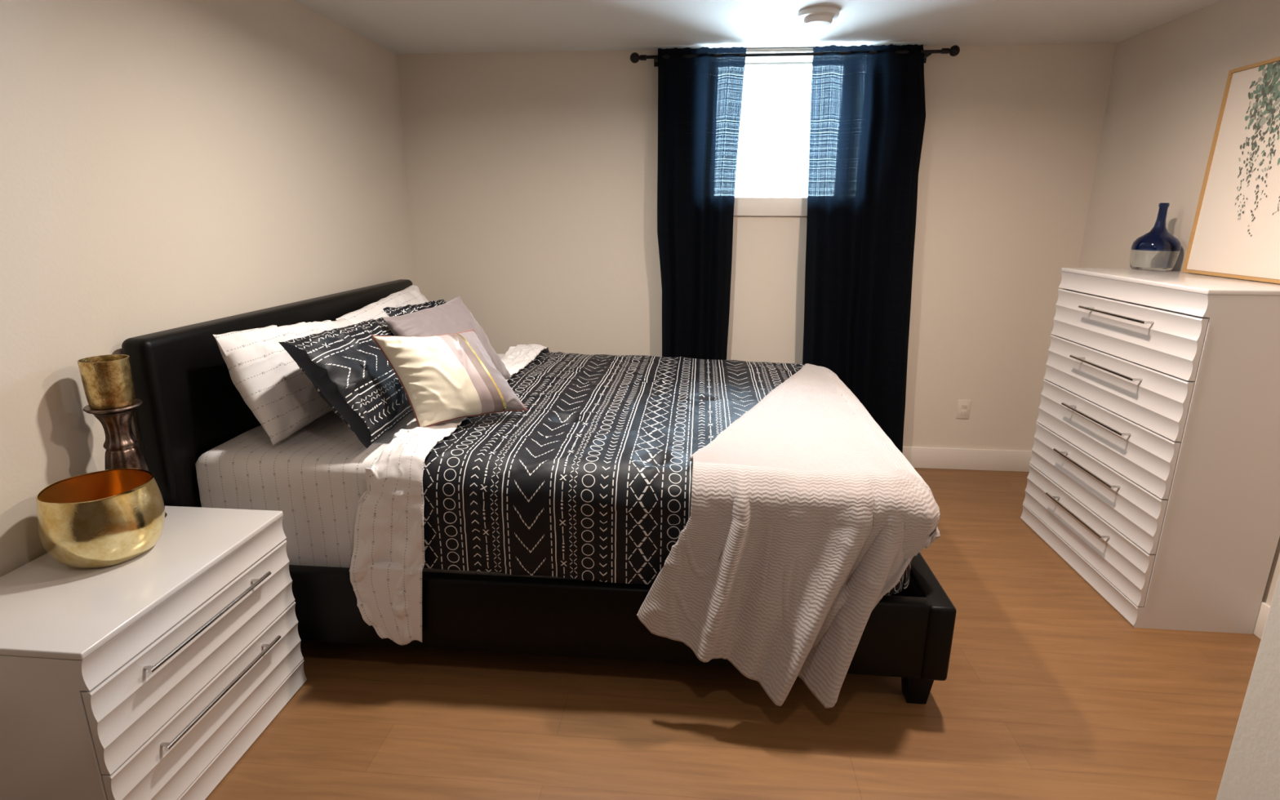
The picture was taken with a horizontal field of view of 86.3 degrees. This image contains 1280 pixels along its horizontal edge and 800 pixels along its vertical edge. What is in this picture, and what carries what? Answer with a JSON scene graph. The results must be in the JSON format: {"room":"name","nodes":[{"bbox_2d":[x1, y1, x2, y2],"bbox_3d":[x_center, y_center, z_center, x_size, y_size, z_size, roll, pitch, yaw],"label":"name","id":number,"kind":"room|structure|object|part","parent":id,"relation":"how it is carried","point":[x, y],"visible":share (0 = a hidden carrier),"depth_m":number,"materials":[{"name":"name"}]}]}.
{"room":"bedroom","nodes":[
{"label":"bedroom","id":0,"kind":"room"},
{"bbox_2d":[0,0,415,577],"bbox_3d":[-1.641,-0.161,1.763,0.100,2.350,5.150,2,15,5],"label":"wall","id":1,"kind":"structure","parent":0,"point":[165,165],"depth_m":2.18,"materials":[{"name":"beige paint"}]},
{"bbox_2d":[205,467,1261,799],"bbox_3d":[0.310,1.067,1.919,4.030,0.080,5.150,2,15,5],"label":"floor","id":2,"kind":"structure","parent":0,"point":[1048,692],"depth_m":2.10,"materials":[{"name":"brown wood"}]},
{"bbox_2d":[0,506,306,799],"bbox_3d":[-1.347,0.719,1.847,0.490,0.611,0.710,2,15,5],"label":"nightstand","id":3,"kind":"object","parent":2,"relation":"on","point":[150,675],"visible":0.94,"depth_m":1.66,"materials":[{"name":"grey paint"}]},
{"bbox_2d":[35,467,164,568],"bbox_3d":[-1.412,0.315,1.798,0.266,0.195,0.266,2,15,5],"label":"decorative bowl","id":4,"kind":"object","parent":3,"relation":"on","point":[108,517],"visible":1,"depth_m":1.73,"materials":[{"name":"gold metal"}]},
{"bbox_2d":[76,354,167,517],"bbox_3d":[-1.475,0.123,1.940,0.142,0.490,0.142,8,17,25],"label":"candle holder","id":5,"kind":"object","parent":3,"relation":"on","point":[108,383],"visible":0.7,"depth_m":1.89,"materials":[{"name":"brown metal"}]},
{"bbox_2d":[76,354,136,409],"bbox_3d":[-1.474,-0.050,1.893,0.114,0.132,0.115,2,15,5],"label":"glass cup","id":6,"kind":"object","parent":5,"relation":"on","point":[108,383],"depth_m":1.86,"materials":[{"name":"gold metal"}]},
{"bbox_3d":[-1.475,0.018,1.911,0.134,0.012,0.134,2,15,5],"label":"drip plate","id":7,"kind":"part","parent":5,"relation":"part of","materials":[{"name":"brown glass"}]},
{"bbox_3d":[-1.476,0.192,1.959,0.141,0.346,0.141,-4,16,-17],"label":"stem","id":8,"kind":"part","parent":5,"relation":"part of","materials":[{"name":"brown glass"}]},
{"bbox_3d":[-1.356,0.433,1.770,0.468,0.018,0.707,2,15,5],"label":"panel","id":9,"kind":"part","parent":3,"relation":"part of","materials":[{"name":"grey paint"}]},
{"bbox_3d":[-1.139,0.621,1.584,0.026,0.009,0.009,2,15,5],"label":"handle post","id":10,"kind":"part","parent":3,"relation":"part of","materials":[{"name":"silver metal"}]},
{"bbox_3d":[-1.140,0.828,1.640,0.026,0.009,0.009,2,15,5],"label":"handle post","id":11,"kind":"part","parent":3,"relation":"part of","materials":[{"name":"silver metal"}]},
{"bbox_3d":[-1.136,0.625,1.802,0.022,0.210,0.703,2,15,5],"label":"drawer","id":12,"kind":"part","parent":3,"relation":"part of","materials":[{"name":"grey paint"}]},
{"bbox_3d":[-1.137,0.833,1.859,0.022,0.210,0.703,2,15,5],"label":"drawer","id":13,"kind":"part","parent":3,"relation":"part of","materials":[{"name":"grey paint"}]},
{"bbox_3d":[-1.107,0.566,1.785,0.011,0.011,0.450,2,15,5],"label":"handle","id":14,"kind":"part","parent":3,"relation":"part of","materials":[{"name":"silver metal"}]},
{"bbox_3d":[-1.108,0.773,1.842,0.011,0.011,0.450,2,15,5],"label":"handle","id":15,"kind":"part","parent":3,"relation":"part of","materials":[{"name":"silver metal"}]},
{"bbox_3d":[-1.104,0.518,1.959,0.026,0.009,0.009,2,15,5],"label":"handle post","id":16,"kind":"part","parent":3,"relation":"part of","materials":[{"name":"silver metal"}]},
{"bbox_2d":[121,279,956,704],"bbox_3d":[-0.219,0.145,2.993,2.507,1.127,1.945,2,15,5],"label":"bed","id":17,"kind":"object","parent":2,"relation":"on","point":[192,406],"visible":0.36,"depth_m":2.17,"materials":[{"name":"black leather"}]},
{"bbox_3d":[-1.421,0.110,3.094,0.094,1.127,1.945,2,15,5],"label":"headboard","id":18,"kind":"part","parent":17,"relation":"part of","materials":[{"name":"black leather"}]},
{"bbox_2d":[195,353,890,595],"bbox_3d":[-0.253,0.200,3.012,2.227,0.482,1.780,2,15,5],"label":"mattress","id":19,"kind":"object","parent":17,"relation":"on","point":[315,475],"visible":0.07,"depth_m":2.22,"materials":[{"name":"beige fabric"}]},
{"bbox_2d":[213,318,352,445],"bbox_3d":[-1.231,-0.131,2.563,0.244,0.360,0.815,2,15,5],"label":"pillow","id":20,"kind":"object","parent":19,"relation":"on","point":[282,398],"visible":0.59,"depth_m":2.27,"materials":[{"name":"white fabric"}]},
{"bbox_2d":[278,317,413,448],"bbox_3d":[-0.967,-0.109,2.490,0.292,0.343,0.740,2,15,5],"label":"pillow sham","id":21,"kind":"object","parent":19,"relation":"on","point":[345,366],"visible":0.67,"depth_m":2.24,"materials":[{"name":"black fabric"}]},
{"bbox_2d":[335,284,428,324],"bbox_3d":[-1.174,-0.343,3.354,0.268,0.354,0.905,2,15,5],"label":"pillow","id":22,"kind":"object","parent":19,"relation":"on","point":[411,295],"visible":0.22,"depth_m":3.24,"materials":[{"name":"white fabric"}]},
{"bbox_2d":[382,299,446,316],"bbox_3d":[-0.921,-0.312,3.237,0.282,0.344,0.750,2,15,5],"label":"pillow sham","id":23,"kind":"object","parent":19,"relation":"on","point":[399,311],"visible":0.09,"depth_m":3.02,"materials":[{"name":"black fabric"}]},
{"bbox_2d":[349,343,549,644],"bbox_3d":[-0.684,0.226,3.025,0.249,0.672,1.913,2,15,6],"label":"sheet","id":24,"kind":"object","parent":19,"relation":"on","point":[387,564],"visible":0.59,"depth_m":2.14,"materials":[{"name":"white fabric"}]},
{"bbox_2d":[382,295,511,378],"bbox_3d":[-0.773,-0.212,2.794,0.259,0.365,0.501,6,16,21],"label":"cushion","id":25,"kind":"object","parent":24,"relation":"on","point":[453,316],"visible":0.37,"depth_m":2.76,"materials":[{"name":"grey fabric"}]},
{"bbox_2d":[370,329,528,426],"bbox_3d":[-0.664,-0.091,2.416,0.507,0.319,0.194,-11,19,-36],"label":"cushion","id":26,"kind":"object","parent":24,"relation":"on","point":[446,377],"visible":1,"depth_m":2.34,"materials":[{"name":"beige fabric"}]},
{"bbox_2d":[422,351,911,595],"bbox_3d":[0.151,0.144,2.952,1.550,0.403,1.857,2,15,5],"label":"comforter","id":27,"kind":"object","parent":19,"relation":"on","point":[593,481],"visible":0.62,"depth_m":2.15,"materials":[{"name":"black fabric"}]},
{"bbox_2d":[636,363,940,707],"bbox_3d":[0.765,0.379,2.648,0.783,0.667,1.854,8,17,27],"label":"throw blanket","id":28,"kind":"object","parent":27,"relation":"on","point":[806,513],"visible":1,"depth_m":2.01,"materials":[{"name":"grey fabric"}]},
{"bbox_3d":[-0.292,0.697,2.190,2.345,0.260,0.050,2,15,5],"label":"rail","id":29,"kind":"part","parent":17,"relation":"part of","materials":[{"name":"black leather"}]},
{"bbox_3d":[0.878,0.900,2.174,0.084,0.113,0.084,2,15,5],"label":"leg","id":30,"kind":"part","parent":17,"relation":"part of","materials":[{"name":"black wood"}]},
{"bbox_3d":[0.988,0.492,2.979,0.081,0.254,1.912,2,15,5],"label":"footboard","id":31,"kind":"part","parent":17,"relation":"part of","materials":[{"name":"black leather"}]},
{"bbox_2d":[1020,267,1279,634],"bbox_3d":[2.093,0.128,2.842,0.456,1.264,0.956,2,15,5],"label":"dresser","id":32,"kind":"object","parent":2,"relation":"on","point":[1154,473],"visible":0.98,"depth_m":2.51,"materials":[{"name":"grey paint"}]},
{"bbox_3d":[1.868,0.493,2.947,0.011,0.011,0.456,2,15,5],"label":"handle","id":33,"kind":"part","parent":32,"relation":"part of","materials":[{"name":"silver metal"}]},
{"bbox_3d":[1.869,0.284,2.890,0.011,0.011,0.456,2,15,5],"label":"handle","id":34,"kind":"part","parent":32,"relation":"part of","materials":[{"name":"silver metal"}]},
{"bbox_3d":[1.910,0.544,2.973,0.022,0.212,0.950,2,15,5],"label":"drawer","id":35,"kind":"part","parent":32,"relation":"part of","materials":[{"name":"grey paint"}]},
{"bbox_3d":[1.870,0.076,2.833,0.011,0.011,0.456,2,15,5],"label":"handle","id":36,"kind":"part","parent":32,"relation":"part of","materials":[{"name":"silver metal"}]},
{"bbox_3d":[1.911,0.336,2.916,0.022,0.212,0.950,2,15,5],"label":"drawer","id":37,"kind":"part","parent":32,"relation":"part of","materials":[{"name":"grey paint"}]},
{"bbox_3d":[1.871,-0.133,2.776,0.011,0.011,0.456,2,15,5],"label":"handle","id":38,"kind":"part","parent":32,"relation":"part of","materials":[{"name":"silver metal"}]},
{"bbox_3d":[1.912,0.127,2.859,0.022,0.212,0.950,2,15,5],"label":"drawer","id":39,"kind":"part","parent":32,"relation":"part of","materials":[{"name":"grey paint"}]},
{"bbox_3d":[1.873,-0.342,2.718,0.011,0.011,0.456,2,15,5],"label":"handle","id":40,"kind":"part","parent":32,"relation":"part of","materials":[{"name":"silver metal"}]},
{"bbox_3d":[1.913,-0.082,2.802,0.022,0.212,0.950,2,15,5],"label":"drawer","id":41,"kind":"part","parent":32,"relation":"part of","materials":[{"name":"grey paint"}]},
{"bbox_3d":[1.914,-0.291,2.744,0.022,0.212,0.950,2,15,5],"label":"drawer","id":42,"kind":"part","parent":32,"relation":"part of","materials":[{"name":"grey paint"}]},
{"bbox_2d":[1129,203,1181,271],"bbox_3d":[2.272,-0.717,2.993,0.178,0.284,0.178,2,15,5],"label":"bottle vase","id":43,"kind":"object","parent":32,"relation":"on","point":[1157,250],"visible":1,"depth_m":2.96,"materials":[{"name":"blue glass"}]},
{"bbox_3d":[2.113,-0.472,2.677,0.421,0.018,0.954,2,15,5],"label":"panel","id":44,"kind":"part","parent":32,"relation":"part of","materials":[{"name":"grey paint"}]},
{"bbox_2d":[1182,56,1279,284],"bbox_3d":[2.308,-0.842,2.498,0.052,0.786,0.630,2,15,5],"label":"framed painting","id":45,"kind":"object","parent":32,"relation":"on","point":[1235,233],"visible":1,"depth_m":2.61,"materials":[{"name":"white paper"}]},
{"bbox_2d":[396,43,1116,450],"bbox_3d":[0.551,-0.798,4.139,3.830,2.350,0.340,2,15,5],"label":"wall","id":46,"kind":"structure","parent":0,"point":[531,177],"depth_m":3.91,"materials":[{"name":"beige paint"}]},
{"bbox_2d":[733,48,813,216],"bbox_3d":[0.796,-1.500,3.905,1.050,0.862,0.338,2,15,5],"label":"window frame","id":47,"kind":"structure","parent":46,"relation":"in","point":[743,205],"depth_m":3.85,"materials":[{"name":"beige paint"}]},
{"bbox_3d":[0.782,-1.507,3.739,1.050,0.761,0.016,2,15,5],"label":"casing","id":48,"kind":"part","parent":47,"relation":"part of","materials":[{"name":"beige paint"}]},
{"bbox_2d":[630,44,959,66],"bbox_3d":[0.794,-1.814,3.597,1.695,0.064,0.126,2,15,5],"label":"curtain rod","id":49,"kind":"object","parent":46,"relation":"attached to","point":[954,50],"visible":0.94,"depth_m":3.56,"materials":[{"name":"brown metal"}]},
{"bbox_2d":[657,46,746,359],"bbox_3d":[0.320,-0.737,3.887,0.467,2.318,0.096,2,15,5],"label":"curtain","id":50,"kind":"object","parent":49,"relation":"hanging from","point":[700,98],"visible":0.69,"depth_m":3.79,"materials":[{"name":"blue fabric"}]},
{"bbox_3d":[0.789,-1.804,3.562,1.575,0.025,0.017,2,15,5],"label":"rod","id":51,"kind":"part","parent":49,"relation":"part of","materials":[{"name":"brown metal"}]},
{"bbox_2d":[802,44,925,453],"bbox_3d":[1.253,-0.710,3.808,0.722,2.317,0.089,2,15,5],"label":"curtain","id":52,"kind":"object","parent":49,"relation":"hanging from","point":[868,113],"visible":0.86,"depth_m":3.74,"materials":[{"name":"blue fabric"}]},
{"bbox_2d":[955,400,971,418],"bbox_3d":[1.929,0.056,4.065,0.074,0.116,0.006,2,15,5],"label":"wall outlet","id":53,"kind":"object","parent":46,"relation":"attached to","point":[963,406],"visible":1,"depth_m":4.06,"materials":[{"name":"beige plastic"}]},
{"bbox_2d":[960,410,966,414],"bbox_3d":[1.928,0.076,4.068,0.032,0.028,0.002,2,15,5],"label":"receptacle","id":54,"kind":"object","parent":53,"relation":"attached to","point":[962,412],"depth_m":4.07,"materials":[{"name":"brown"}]},
{"bbox_2d":[961,404,967,408],"bbox_3d":[1.929,0.037,4.058,0.032,0.028,0.002,2,15,5],"label":"receptacle","id":55,"kind":"object","parent":53,"relation":"attached to","point":[963,406],"depth_m":4.06,"materials":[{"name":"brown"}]},
{"bbox_2d":[902,446,1031,471],"bbox_3d":[0.529,0.317,4.262,3.830,0.133,0.014,2,15,5],"label":"baseboard","id":56,"kind":"structure","parent":46,"relation":"attached to","point":[1015,460],"depth_m":4.13,"materials":[{"name":"beige paint"}]},
{"bbox_2d":[294,0,1221,53],"bbox_3d":[0.323,-1.286,1.275,4.030,0.100,5.150,2,15,5],"label":"ceiling","id":57,"kind":"structure","parent":0,"point":[398,26],"depth_m":3.15,"materials":[{"name":"white paint"}]},
{"bbox_2d":[797,5,839,27],"bbox_3d":[0.782,-1.674,2.994,0.180,0.054,0.180,2,15,5],"label":"smoke detector","id":58,"kind":"object","parent":57,"relation":"attached to","point":[818,16],"visible":1,"depth_m":2.95,"materials":[{"name":"white plastic"}]},
{"bbox_2d":[1078,0,1279,605],"bbox_3d":[2.274,-0.048,1.433,0.100,2.350,5.150,2,15,5],"label":"wall","id":59,"kind":"structure","parent":0,"point":[1168,80],"depth_m":3.10,"materials":[{"name":"beige paint"}]},
{"bbox_2d":[1253,600,1270,639],"bbox_3d":[2.292,0.778,2.612,0.014,0.133,3.086,2,15,5],"label":"baseboard","id":60,"kind":"structure","parent":59,"relation":"attached to","point":[1264,610],"depth_m":2.50,"materials":[{"name":"beige paint"}]},
{"bbox_2d":[1216,573,1279,799],"bbox_3d":[1.465,0.339,0.000,1.248,2.350,1.850,2,15,5],"label":"wall","id":61,"kind":"structure","parent":0,"point":[1251,771],"depth_m":1.01,"materials":[{"name":"beige paint"}]}
]}

